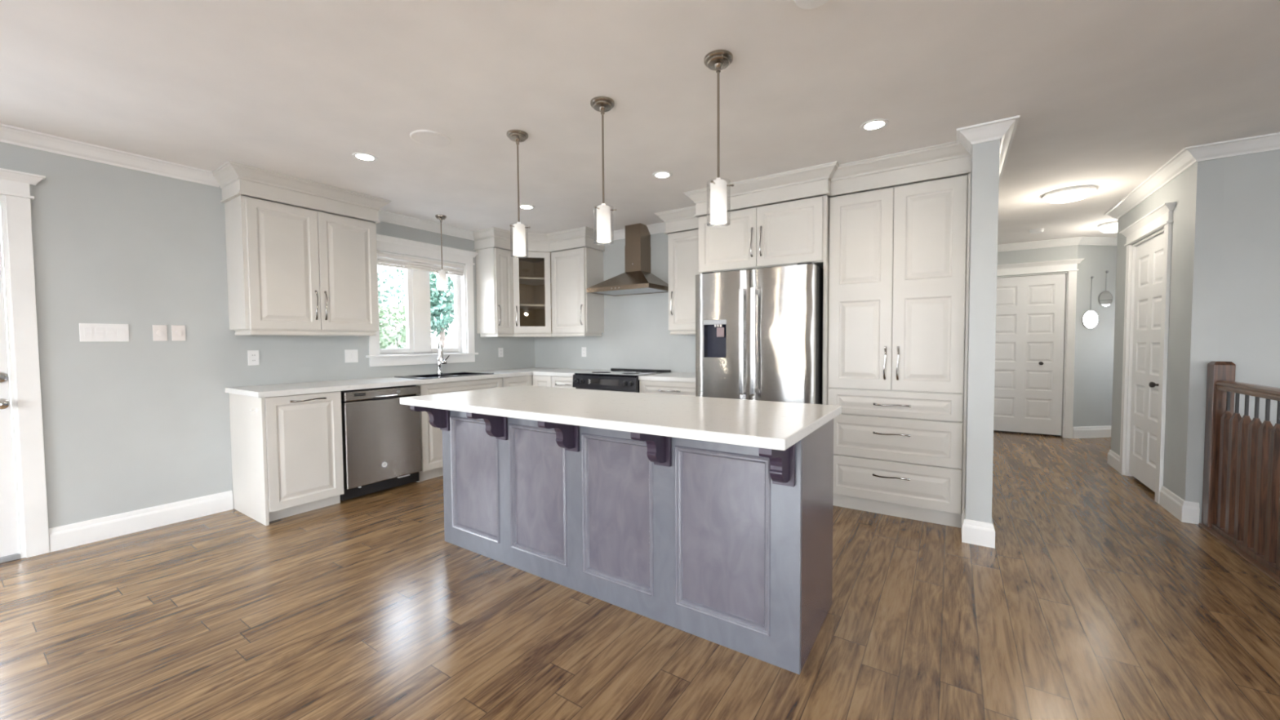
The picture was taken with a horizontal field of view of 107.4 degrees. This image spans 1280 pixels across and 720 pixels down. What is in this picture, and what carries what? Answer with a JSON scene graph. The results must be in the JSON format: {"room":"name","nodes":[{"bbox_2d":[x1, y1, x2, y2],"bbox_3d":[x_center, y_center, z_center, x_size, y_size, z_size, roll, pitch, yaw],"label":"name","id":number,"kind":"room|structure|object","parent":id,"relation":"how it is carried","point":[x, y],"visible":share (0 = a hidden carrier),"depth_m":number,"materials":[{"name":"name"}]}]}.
{"room":"kitchen","nodes":[
{"label":"kitchen","id":0,"kind":"room"},
{"bbox_2d":[0,142,534,555],"bbox_3d":[-3.800,-0.072,2.526,0.160,2.462,8.920,1,3,34],"label":"wall","id":1,"kind":"structure","parent":0,"point":[140,422],"depth_m":3.13,"materials":[{"name":"paint"}]},
{"bbox_2d":[0,168,49,563],"bbox_3d":[-3.885,0.056,2.347,0.219,2.222,1.202,1,3,34],"label":"door","id":2,"kind":"structure","parent":1,"relation":"in","point":[20,325],"depth_m":2.71,"materials":[{"name":"white wood"}]},
{"bbox_2d":[79,323,128,342],"bbox_3d":[-3.393,-0.173,2.981,0.011,0.114,0.208,1,3,34],"label":"light switch","id":3,"kind":"object","parent":1,"relation":"attached to","point":[88,332],"visible":1,"depth_m":2.97,"materials":[{"name":"plastic"}]},
{"bbox_2d":[84,327,92,337],"bbox_3d":[-3.428,-0.171,2.923,0.005,0.066,0.033,1,3,34],"label":"switch","id":4,"kind":"object","parent":3,"relation":"attached to","point":[87,331],"depth_m":2.92,"materials":[{"name":"plastic"}]},
{"bbox_2d":[95,327,103,337],"bbox_3d":[-3.402,-0.173,2.961,0.005,0.066,0.033,1,3,34],"label":"switch","id":5,"kind":"object","parent":3,"relation":"attached to","point":[99,331],"depth_m":2.96,"materials":[{"name":"plastic"}]},
{"bbox_2d":[106,327,114,337],"bbox_3d":[-3.377,-0.174,2.999,0.005,0.066,0.033,1,3,34],"label":"switch","id":6,"kind":"object","parent":3,"relation":"attached to","point":[109,331],"depth_m":3.00,"materials":[{"name":"plastic"}]},
{"bbox_2d":[116,327,124,337],"bbox_3d":[-3.352,-0.176,3.038,0.005,0.066,0.033,1,3,34],"label":"switch","id":7,"kind":"object","parent":3,"relation":"attached to","point":[120,331],"depth_m":3.04,"materials":[{"name":"plastic"}]},
{"bbox_2d":[0,123,219,187],"bbox_3d":[-4.563,-1.205,1.124,0.082,0.082,5.500,1,3,34],"label":"trim","id":8,"kind":"structure","parent":1,"relation":"attached to","point":[11,135],"depth_m":2.93,"materials":[{"name":"white wood"}]},
{"bbox_2d":[48,490,233,552],"bbox_3d":[-3.289,1.062,3.166,0.017,0.141,0.860,1,3,34],"label":"baseboard","id":9,"kind":"structure","parent":1,"relation":"attached to","point":[69,535],"depth_m":3.10,"materials":[{"name":"white wood"}]},
{"bbox_2d":[152,324,167,341],"bbox_3d":[-3.252,-0.183,3.188,0.017,0.108,0.070,1,3,34],"label":"dimmer switch","id":10,"kind":"object","parent":1,"relation":"attached to","point":[159,331],"visible":1,"depth_m":3.19,"materials":[{"name":"plastic"}]},
{"bbox_2d":[171,324,186,340],"bbox_3d":[-3.201,-0.188,3.265,0.017,0.108,0.070,1,3,34],"label":"light switch","id":11,"kind":"object","parent":1,"relation":"attached to","point":[178,331],"visible":1,"depth_m":3.26,"materials":[{"name":"plastic"}]},
{"bbox_2d":[247,350,259,365],"bbox_3d":[-2.974,-0.016,3.620,0.008,0.115,0.070,1,3,34],"label":"wall outlet","id":12,"kind":"object","parent":1,"relation":"attached to","point":[252,355],"visible":1,"depth_m":3.62,"materials":[{"name":"plastic"}]},
{"bbox_2d":[211,160,391,336],"bbox_3d":[-2.623,-0.776,3.742,0.434,1.161,1.092,1,3,34],"label":"upper cabinet","id":13,"kind":"object","parent":1,"relation":"attached to","point":[291,270],"visible":1,"depth_m":3.55,"materials":[{"name":"white wood"}]},
{"bbox_2d":[344,349,358,362],"bbox_3d":[-2.581,-0.035,4.210,0.012,0.115,0.110,1,3,34],"label":"light switch","id":14,"kind":"object","parent":1,"relation":"attached to","point":[350,355],"visible":1,"depth_m":4.21,"materials":[{"name":"plastic"}]},
{"bbox_2d":[346,352,351,359],"bbox_3d":[-2.591,-0.034,4.189,0.005,0.066,0.033,1,3,34],"label":"switch","id":15,"kind":"object","parent":14,"relation":"attached to","point":[348,354],"depth_m":4.19,"materials":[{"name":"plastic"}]},
{"bbox_2d":[352,352,356,359],"bbox_3d":[-2.566,-0.036,4.227,0.005,0.066,0.033,1,3,34],"label":"switch","id":16,"kind":"object","parent":14,"relation":"attached to","point":[354,354],"depth_m":4.23,"materials":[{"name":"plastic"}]},
{"bbox_2d":[365,233,478,366],"bbox_3d":[-2.232,-0.570,4.827,0.216,1.223,1.254,1,3,34],"label":"window","id":17,"kind":"structure","parent":1,"relation":"in","point":[417,283],"depth_m":4.84,"materials":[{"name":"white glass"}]},
{"bbox_2d":[377,252,463,275],"bbox_3d":[-2.217,-0.966,4.801,0.049,0.113,0.934,1,3,34],"label":"window blind","id":18,"kind":"object","parent":17,"relation":"attached to","point":[382,261],"visible":0.79,"depth_m":4.73,"materials":[{"name":"fabric"}]},
{"bbox_2d":[377,209,474,240],"bbox_3d":[-2.168,-1.357,4.734,0.082,0.082,1.230,1,3,34],"label":"trim","id":19,"kind":"structure","parent":1,"relation":"attached to","point":[384,216],"depth_m":4.72,"materials":[{"name":"white wood"}]},
{"bbox_2d":[472,226,514,337],"bbox_3d":[-1.628,-0.840,5.264,0.412,1.161,0.347,1,3,34],"label":"upper cabinet","id":20,"kind":"object","parent":1,"relation":"attached to","point":[494,266],"visible":0.98,"depth_m":5.21,"materials":[{"name":"white wood"}]},
{"bbox_2d":[497,347,503,356],"bbox_3d":[-1.657,-0.090,5.605,0.008,0.110,0.070,1,3,34],"label":"wall outlet","id":21,"kind":"object","parent":1,"relation":"attached to","point":[500,349],"visible":1,"depth_m":5.60,"materials":[{"name":"plastic"}]},
{"bbox_2d":[0,431,1279,719],"bbox_3d":[1.317,1.211,1.827,9.220,0.120,13.000,1,3,34],"label":"floor","id":22,"kind":"structure","parent":0,"point":[1092,600],"depth_m":2.03,"materials":[{"name":"brown wood"}]},
{"bbox_2d":[229,391,343,525],"bbox_3d":[-2.649,0.676,3.547,0.648,0.876,0.498,1,3,34],"label":"base cabinet","id":23,"kind":"object","parent":22,"relation":"on","point":[287,454],"visible":0.94,"depth_m":3.36,"materials":[{"name":"white wood"}]},
{"bbox_2d":[340,384,422,500],"bbox_3d":[-2.337,0.650,4.020,0.646,0.848,0.626,1,3,34],"label":"dishwasher","id":24,"kind":"object","parent":22,"relation":"on","point":[381,436],"visible":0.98,"depth_m":3.81,"materials":[{"name":"silver metal"}]},
{"bbox_2d":[416,377,502,482],"bbox_3d":[-1.911,0.629,4.662,0.646,0.876,0.905,1,3,34],"label":"base cabinet","id":25,"kind":"object","parent":22,"relation":"on","point":[431,437],"visible":0.09,"depth_m":4.25,"materials":[{"name":"white wood"}]},
{"bbox_2d":[502,374,552,386],"bbox_3d":[-1.264,0.596,5.405,0.903,0.876,1.046,1,3,34],"label":"base cabinet","id":26,"kind":"object","parent":22,"relation":"on","point":[533,380],"visible":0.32,"depth_m":5.09,"materials":[{"name":"white wood"}]},
{"bbox_2d":[225,367,604,397],"bbox_3d":[-1.688,0.178,4.430,1.263,0.038,3.111,1,3,34],"label":"countertop","id":27,"kind":"structure","parent":26,"relation":"on","point":[281,389],"depth_m":3.88,"materials":[{"name":"white stone"}]},
{"bbox_2d":[436,341,449,373],"bbox_3d":[-1.984,-0.025,4.756,0.116,0.330,0.201,-2,3,-34],"label":"kitchen faucet","id":28,"kind":"object","parent":27,"relation":"on","point":[440,361],"visible":1,"depth_m":4.78,"materials":[{"name":"silver metal"}]},
{"bbox_2d":[394,371,493,378],"bbox_3d":[-1.911,0.249,4.643,0.470,0.209,0.780,1,3,34],"label":"sink","id":29,"kind":"object","parent":27,"relation":"in","point":[464,373],"visible":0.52,"depth_m":4.66,"materials":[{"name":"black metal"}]},
{"bbox_2d":[551,375,575,388],"bbox_3d":[-0.633,0.599,5.215,0.355,0.876,0.666,1,3,34],"label":"base cabinet","id":30,"kind":"object","parent":22,"relation":"on","point":[557,381],"visible":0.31,"depth_m":4.96,"materials":[{"name":"white wood"}]},
{"bbox_2d":[409,405,833,675],"bbox_3d":[-0.215,0.699,2.466,2.164,0.876,0.802,1,3,34],"label":"kitchen island","id":31,"kind":"object","parent":22,"relation":"on","point":[730,546],"visible":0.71,"depth_m":2.06,"materials":[{"name":"grey wood"}]},
{"bbox_2d":[400,385,841,450],"bbox_3d":[-0.212,0.240,2.513,2.240,0.038,0.934,1,3,34],"label":"island countertop","id":32,"kind":"structure","parent":31,"relation":"on","point":[769,424],"depth_m":2.15,"materials":[{"name":"white stone"}]},
{"bbox_2d":[572,368,671,392],"bbox_3d":[-0.191,0.579,4.857,0.777,0.936,0.717,1,3,34],"label":"range","id":33,"kind":"object","parent":22,"relation":"on","point":[620,380],"visible":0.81,"depth_m":4.63,"materials":[{"name":"black metal"}]},
{"bbox_2d":[576,368,671,375],"bbox_3d":[-0.174,0.121,4.871,0.777,0.022,0.642,1,3,34],"label":"cooktop","id":34,"kind":"object","parent":33,"relation":"in","point":[613,371],"depth_m":4.83,"materials":[{"name":"black glass"}]},
{"bbox_2d":[639,379,695,395],"bbox_3d":[0.438,0.618,4.505,0.662,0.876,0.666,1,3,34],"label":"base cabinet","id":35,"kind":"object","parent":22,"relation":"on","point":[672,388],"visible":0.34,"depth_m":4.25,"materials":[{"name":"white wood"}]},
{"bbox_2d":[638,372,695,382],"bbox_3d":[0.441,0.161,4.498,0.665,0.038,0.644,1,3,34],"label":"countertop","id":36,"kind":"structure","parent":35,"relation":"on","point":[668,376],"depth_m":4.34,"materials":[{"name":"white stone"}]},
{"bbox_2d":[695,262,823,404],"bbox_3d":[1.043,0.185,3.852,0.912,1.782,0.940,1,3,34],"label":"refrigerator","id":37,"kind":"object","parent":22,"relation":"on","point":[759,331],"visible":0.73,"depth_m":3.44,"materials":[{"name":"silver metal"}]},
{"bbox_2d":[684,160,839,404],"bbox_3d":[1.092,-0.159,3.945,1.191,2.461,0.826,1,3,34],"label":"tall cabinet","id":38,"kind":"object","parent":22,"relation":"on","point":[792,233],"visible":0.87,"depth_m":3.56,"materials":[{"name":"white wood"}]},
{"bbox_2d":[827,141,971,528],"bbox_3d":[1.890,-0.146,3.460,0.842,2.461,0.749,1,3,34],"label":"pantry cabinet","id":39,"kind":"object","parent":22,"relation":"on","point":[899,273],"visible":0.97,"depth_m":3.19,"materials":[{"name":"white wood"}]},
{"bbox_2d":[1198,523,1279,585],"bbox_3d":[2.834,1.139,1.702,0.135,0.012,3.272,1,3,34],"label":"trim","id":40,"kind":"structure","parent":22,"relation":"on","point":[1263,569],"depth_m":2.64,"materials":[{"name":"brown wood"}]},
{"bbox_2d":[1201,360,1279,577],"bbox_3d":[3.006,0.587,1.961,0.092,1.068,2.624,1,3,34],"label":"stair railing","id":41,"kind":"object","parent":40,"relation":"on","point":[1241,486],"visible":1,"depth_m":2.74,"materials":[{"name":"brown wood"}]},
{"bbox_2d":[0,0,1279,244],"bbox_3d":[1.308,-1.370,1.725,9.600,0.120,13.400,1,3,34],"label":"ceiling","id":42,"kind":"structure","parent":0,"point":[1104,94],"depth_m":2.28,"materials":[{"name":"paint"}]},
{"bbox_2d":[351,152,377,161],"bbox_3d":[-1.813,-1.336,3.100,0.148,0.006,0.148,1,3,34],"label":"recessed light","id":43,"kind":"object","parent":42,"relation":"in","point":[360,156],"visible":1,"depth_m":3.10,"materials":[{"name":"white plastic"}]},
{"bbox_2d":[409,129,450,146],"bbox_3d":[-1.258,-1.328,2.829,0.226,0.010,0.226,1,3,34],"label":"ceiling speaker","id":44,"kind":"object","parent":42,"relation":"attached to","point":[424,137],"visible":1,"depth_m":2.81,"materials":[{"name":"paint"}]},
{"bbox_2d":[435,214,448,291],"bbox_3d":[-1.927,-1.034,4.555,0.119,0.717,0.119,1,3,34],"label":"pendant light","id":45,"kind":"object","parent":42,"relation":"hanging from","point":[442,274],"visible":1,"depth_m":4.55,"materials":[{"name":"white glass"}]},
{"bbox_2d":[506,129,529,256],"bbox_3d":[-0.723,-0.976,2.792,0.124,0.717,0.130,1,3,34],"label":"pendant light","id":46,"kind":"object","parent":42,"relation":"hanging from","point":[517,135],"visible":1,"depth_m":2.77,"materials":[{"name":"white glass"}]},
{"bbox_2d":[519,204,534,209],"bbox_3d":[-1.029,-1.385,4.263,0.148,0.006,0.148,1,3,34],"label":"recessed light","id":47,"kind":"object","parent":42,"relation":"in","point":[526,206],"visible":0.91,"depth_m":4.26,"materials":[{"name":"white plastic"}]},
{"bbox_2d":[590,96,616,243],"bbox_3d":[-0.192,-0.966,2.431,0.124,0.717,0.130,1,3,34],"label":"pendant light","id":48,"kind":"object","parent":42,"relation":"hanging from","point":[602,104],"visible":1,"depth_m":2.41,"materials":[{"name":"white glass"}]},
{"bbox_2d":[652,171,672,178],"bbox_3d":[0.166,-1.364,3.473,0.148,0.006,0.148,1,3,34],"label":"recessed light","id":49,"kind":"object","parent":42,"relation":"in","point":[659,175],"visible":1,"depth_m":3.47,"materials":[{"name":"white plastic"}]},
{"bbox_2d":[703,49,733,224],"bbox_3d":[0.343,-0.956,2.061,0.124,0.717,0.130,1,3,34],"label":"pendant light","id":50,"kind":"object","parent":42,"relation":"hanging from","point":[717,60],"visible":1,"depth_m":2.04,"materials":[{"name":"white glass"}]},
{"bbox_2d":[794,0,828,8],"bbox_3d":[0.609,-1.283,1.646,0.140,0.037,0.140,1,3,34],"label":"smoke detector","id":51,"kind":"object","parent":42,"relation":"attached to","point":[804,4],"visible":1,"depth_m":1.67,"materials":[{"name":"plastic"}]},
{"bbox_2d":[860,118,888,131],"bbox_3d":[1.341,-1.343,2.692,0.148,0.006,0.148,1,3,34],"label":"recessed light","id":52,"kind":"object","parent":42,"relation":"in","point":[875,124],"visible":1,"depth_m":2.69,"materials":[{"name":"white plastic"}]},
{"bbox_2d":[1029,227,1044,233],"bbox_3d":[4.452,-1.446,5.280,0.130,0.038,0.130,1,3,34],"label":"smoke detector","id":53,"kind":"object","parent":42,"relation":"attached to","point":[1039,230],"visible":1,"depth_m":5.24,"materials":[{"name":"plastic"}]},
{"bbox_2d":[1041,185,1097,203],"bbox_3d":[3.599,-1.373,3.951,0.344,0.073,0.344,1,3,34],"label":"ceiling light","id":54,"kind":"object","parent":42,"relation":"attached to","point":[1069,194],"visible":1,"depth_m":3.87,"materials":[{"name":"white glass"}]},
{"bbox_2d":[1097,220,1117,232],"bbox_3d":[5.122,-1.417,5.017,0.340,0.085,0.340,1,3,34],"label":"ceiling light","id":55,"kind":"object","parent":42,"relation":"attached to","point":[1109,227],"visible":0.37,"depth_m":5.00,"materials":[{"name":"white glass"}]},
{"bbox_2d":[534,173,968,373],"bbox_3d":[0.591,-0.190,4.868,4.568,2.462,0.160,1,3,34],"label":"wall","id":56,"kind":"structure","parent":0,"point":[637,335],"depth_m":5.23,"materials":[{"name":"paint"}]},
{"bbox_2d":[511,232,551,337],"bbox_3d":[-1.275,-0.854,5.583,0.644,1.161,0.660,1,3,34],"label":"upper cabinet","id":57,"kind":"object","parent":56,"relation":"attached to","point":[531,272],"visible":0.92,"depth_m":5.43,"materials":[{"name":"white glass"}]},
{"bbox_2d":[512,276,551,285],"bbox_3d":[-1.282,-0.949,5.607,0.583,0.020,0.602,1,3,34],"label":"shelf","id":58,"kind":"object","parent":57,"relation":"attached to","point":[523,281],"depth_m":5.54,"materials":[{"name":"white wood"}]},
{"bbox_2d":[519,304,551,309],"bbox_3d":[-1.280,-0.640,5.619,0.583,0.020,0.602,1,3,34],"label":"shelf","id":59,"kind":"object","parent":57,"relation":"attached to","point":[521,306],"depth_m":5.50,"materials":[{"name":"white wood"}]},
{"bbox_2d":[546,226,604,337],"bbox_3d":[-0.717,-0.850,5.364,0.620,1.161,0.412,1,3,34],"label":"upper cabinet","id":60,"kind":"object","parent":56,"relation":"attached to","point":[575,312],"visible":0.98,"depth_m":5.26,"materials":[{"name":"white wood"}]},
{"bbox_2d":[581,346,586,356],"bbox_3d":[-0.668,-0.096,5.606,0.070,0.115,0.008,1,3,34],"label":"wall outlet","id":61,"kind":"object","parent":56,"relation":"attached to","point":[584,348],"visible":1,"depth_m":5.60,"materials":[{"name":"plastic"}]},
{"bbox_2d":[586,222,668,296],"bbox_3d":[-0.105,-1.063,4.899,0.772,0.709,0.493,1,3,34],"label":"range hood","id":62,"kind":"object","parent":56,"relation":"attached to","point":[637,278],"visible":0.95,"depth_m":4.91,"materials":[{"name":"silver metal"}]},
{"bbox_2d":[610,222,665,240],"bbox_3d":[0.008,-1.385,5.059,1.030,0.082,0.082,1,3,34],"label":"trim","id":63,"kind":"structure","parent":56,"relation":"attached to","point":[659,228],"depth_m":5.00,"materials":[{"name":"white wood"}]},
{"bbox_2d":[654,205,698,334],"bbox_3d":[0.516,-0.827,4.534,0.606,1.161,0.434,1,3,34],"label":"upper cabinet","id":64,"kind":"object","parent":56,"relation":"attached to","point":[683,245],"visible":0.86,"depth_m":4.45,"materials":[{"name":"white wood"}]},
{"bbox_2d":[964,139,999,523],"bbox_3d":[3.225,-0.199,4.593,0.127,2.462,4.347,1,3,34],"label":"wall partition","id":65,"kind":"structure","parent":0,"point":[984,174],"depth_m":2.78,"materials":[{"name":"paint"}]},
{"bbox_2d":[960,508,995,548],"bbox_3d":[3.228,0.962,4.630,0.161,0.141,4.364,1,3,34],"label":"baseboard","id":66,"kind":"structure","parent":65,"relation":"attached to","point":[974,532],"depth_m":2.82,"materials":[{"name":"white wood"}]},
{"bbox_2d":[955,115,1117,252],"bbox_3d":[3.859,-1.404,4.867,5.731,0.082,1.666,-2,3,-35],"label":"trim","id":67,"kind":"structure","parent":65,"relation":"attached to","point":[1003,130],"depth_m":2.88,"materials":[{"name":"white wood"}]},
{"bbox_2d":[996,244,1077,426],"bbox_3d":[4.902,-0.270,6.171,1.177,2.462,0.140,1,3,34],"label":"wall","id":68,"kind":"structure","parent":0,"point":[1065,252],"depth_m":5.95,"materials":[{"name":"paint"}]},
{"bbox_2d":[993,258,1084,438],"bbox_3d":[4.951,-0.138,6.111,1.133,2.203,0.196,1,3,34],"label":"door","id":69,"kind":"structure","parent":68,"relation":"in","point":[1034,318],"depth_m":6.01,"materials":[{"name":"white painted wood"},{"name":"dark metal"}]},
{"bbox_2d":[1072,244,1116,426],"bbox_3d":[5.989,-0.268,5.940,1.300,2.462,0.142,-1,2,-7],"label":"wall","id":70,"kind":"structure","parent":0,"point":[1094,347],"depth_m":5.82,"materials":[{"name":"paint"}]},
{"bbox_2d":[1081,275,1098,328],"bbox_3d":[5.548,-0.708,5.782,0.224,0.643,0.026,-1,2,-7],"label":"mirror","id":71,"kind":"object","parent":70,"relation":"attached to","point":[1090,319],"visible":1,"depth_m":5.79,"materials":[{"name":"silver glass"}]},
{"bbox_2d":[1083,311,1097,328],"bbox_3d":[5.549,-0.499,5.793,0.217,0.217,0.002,-1,2,-7],"label":"mirror glass","id":72,"kind":"object","parent":71,"relation":"attached to","point":[1091,317],"depth_m":5.79,"materials":[{"name":"white mirror"}]},
{"bbox_2d":[1072,426,1111,438],"bbox_3d":[6.008,0.894,5.905,1.300,0.141,0.017,-1,2,-7],"label":"baseboard","id":73,"kind":"structure","parent":70,"relation":"attached to","point":[1090,432],"depth_m":5.85,"materials":[{"name":"white wood"}]},
{"bbox_2d":[1097,270,1112,306],"bbox_3d":[5.753,-0.880,5.802,0.196,0.444,0.026,-1,2,-7],"label":"mirror","id":74,"kind":"object","parent":70,"relation":"attached to","point":[1105,298],"visible":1,"depth_m":5.81,"materials":[{"name":"silver glass"}]},
{"bbox_2d":[1099,291,1112,306],"bbox_3d":[5.753,-0.756,5.809,0.189,0.189,0.001,-1,2,-7],"label":"mirror glass","id":75,"kind":"object","parent":74,"relation":"attached to","point":[1105,297],"depth_m":5.81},
{"bbox_2d":[1111,157,1225,523],"bbox_3d":[4.182,-0.176,3.813,0.120,2.462,1.770,1,3,34],"label":"wall","id":76,"kind":"structure","parent":0,"point":[1197,192],"depth_m":3.15,"materials":[{"name":"paint"}]},
{"bbox_2d":[1119,201,1176,503],"bbox_3d":[4.161,-0.047,3.836,0.176,2.203,1.101,1,3,34],"label":"door","id":77,"kind":"structure","parent":76,"relation":"in","point":[1148,271],"depth_m":3.86,"materials":[{"name":"white painted wood"},{"name":"dark metal"}]},
{"bbox_2d":[1159,485,1199,524],"bbox_3d":[3.773,1.008,3.296,0.079,0.141,0.407,1,3,34],"label":"baseboard","id":78,"kind":"structure","parent":76,"relation":"attached to","point":[1188,512],"depth_m":3.19,"materials":[{"name":"white wood"}]},
{"bbox_2d":[1217,149,1279,426],"bbox_3d":[5.219,1.179,2.192,3.440,5.062,0.120,1,3,34],"label":"wall","id":79,"kind":"structure","parent":0,"point":[1249,322],"depth_m":2.96,"materials":[{"name":"paint"}]},
{"bbox_2d":[1104,132,1279,219],"bbox_3d":[5.506,-1.341,2.886,3.482,0.082,1.934,1,3,34],"label":"trim","id":80,"kind":"structure","parent":79,"relation":"attached to","point":[1186,157],"depth_m":3.08,"materials":[{"name":"white wood"}]},
{"bbox_3d":[5.388,-0.192,4.003,1.680,2.462,0.120,1,3,34],"label":"wall","id":81,"kind":"structure","parent":0,"visible":0},
{"bbox_2d":[1107,449,1119,471],"bbox_3d":[5.272,0.972,3.983,1.817,0.141,0.397,1,3,34],"label":"baseboard","id":82,"kind":"structure","parent":81,"relation":"attached to","point":[1113,459],"depth_m":4.48,"materials":[{"name":"white wood"}]},
{"label":"outside","id":83,"kind":"structure","parent":0,"visible":0},
{"bbox_3d":[0.623,1.968,-3.564,46.000,0.020,46.000,1,3,34],"label":"ground","id":84,"kind":"structure","parent":83,"visible":0},
{"bbox_2d":[377,259,405,320],"bbox_3d":[-9.143,-1.722,15.954,2.605,6.012,3.181,1,3,34],"label":"tree","id":85,"kind":"object","parent":84,"relation":"on","point":[397,291],"visible":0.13,"depth_m":16.32,"materials":[{"name":"green plant"}]},
{"bbox_2d":[378,297,432,348],"bbox_3d":[-5.332,0.055,10.165,1.899,2.848,1.978,1,3,34],"label":"tree","id":86,"kind":"object","parent":84,"relation":"on","point":[397,339],"visible":0.24,"depth_m":9.88,"materials":[{"name":"green plant"}]},
{"bbox_2d":[404,337,455,347],"bbox_3d":[-6.617,0.330,13.193,12.258,2.100,0.150,-3,3,-45],"label":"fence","id":87,"kind":"object","parent":84,"relation":"on","point":[450,341],"visible":0.02,"depth_m":13.93,"materials":[{"name":"white wood"}]},
{"bbox_2d":[429,269,454,347],"bbox_3d":[-5.103,-0.442,11.856,1.346,3.706,1.361,0,2,13],"label":"tree","id":88,"kind":"object","parent":84,"relation":"on","point":[442,306],"visible":0.56,"depth_m":11.65,"materials":[{"name":"green plant"}]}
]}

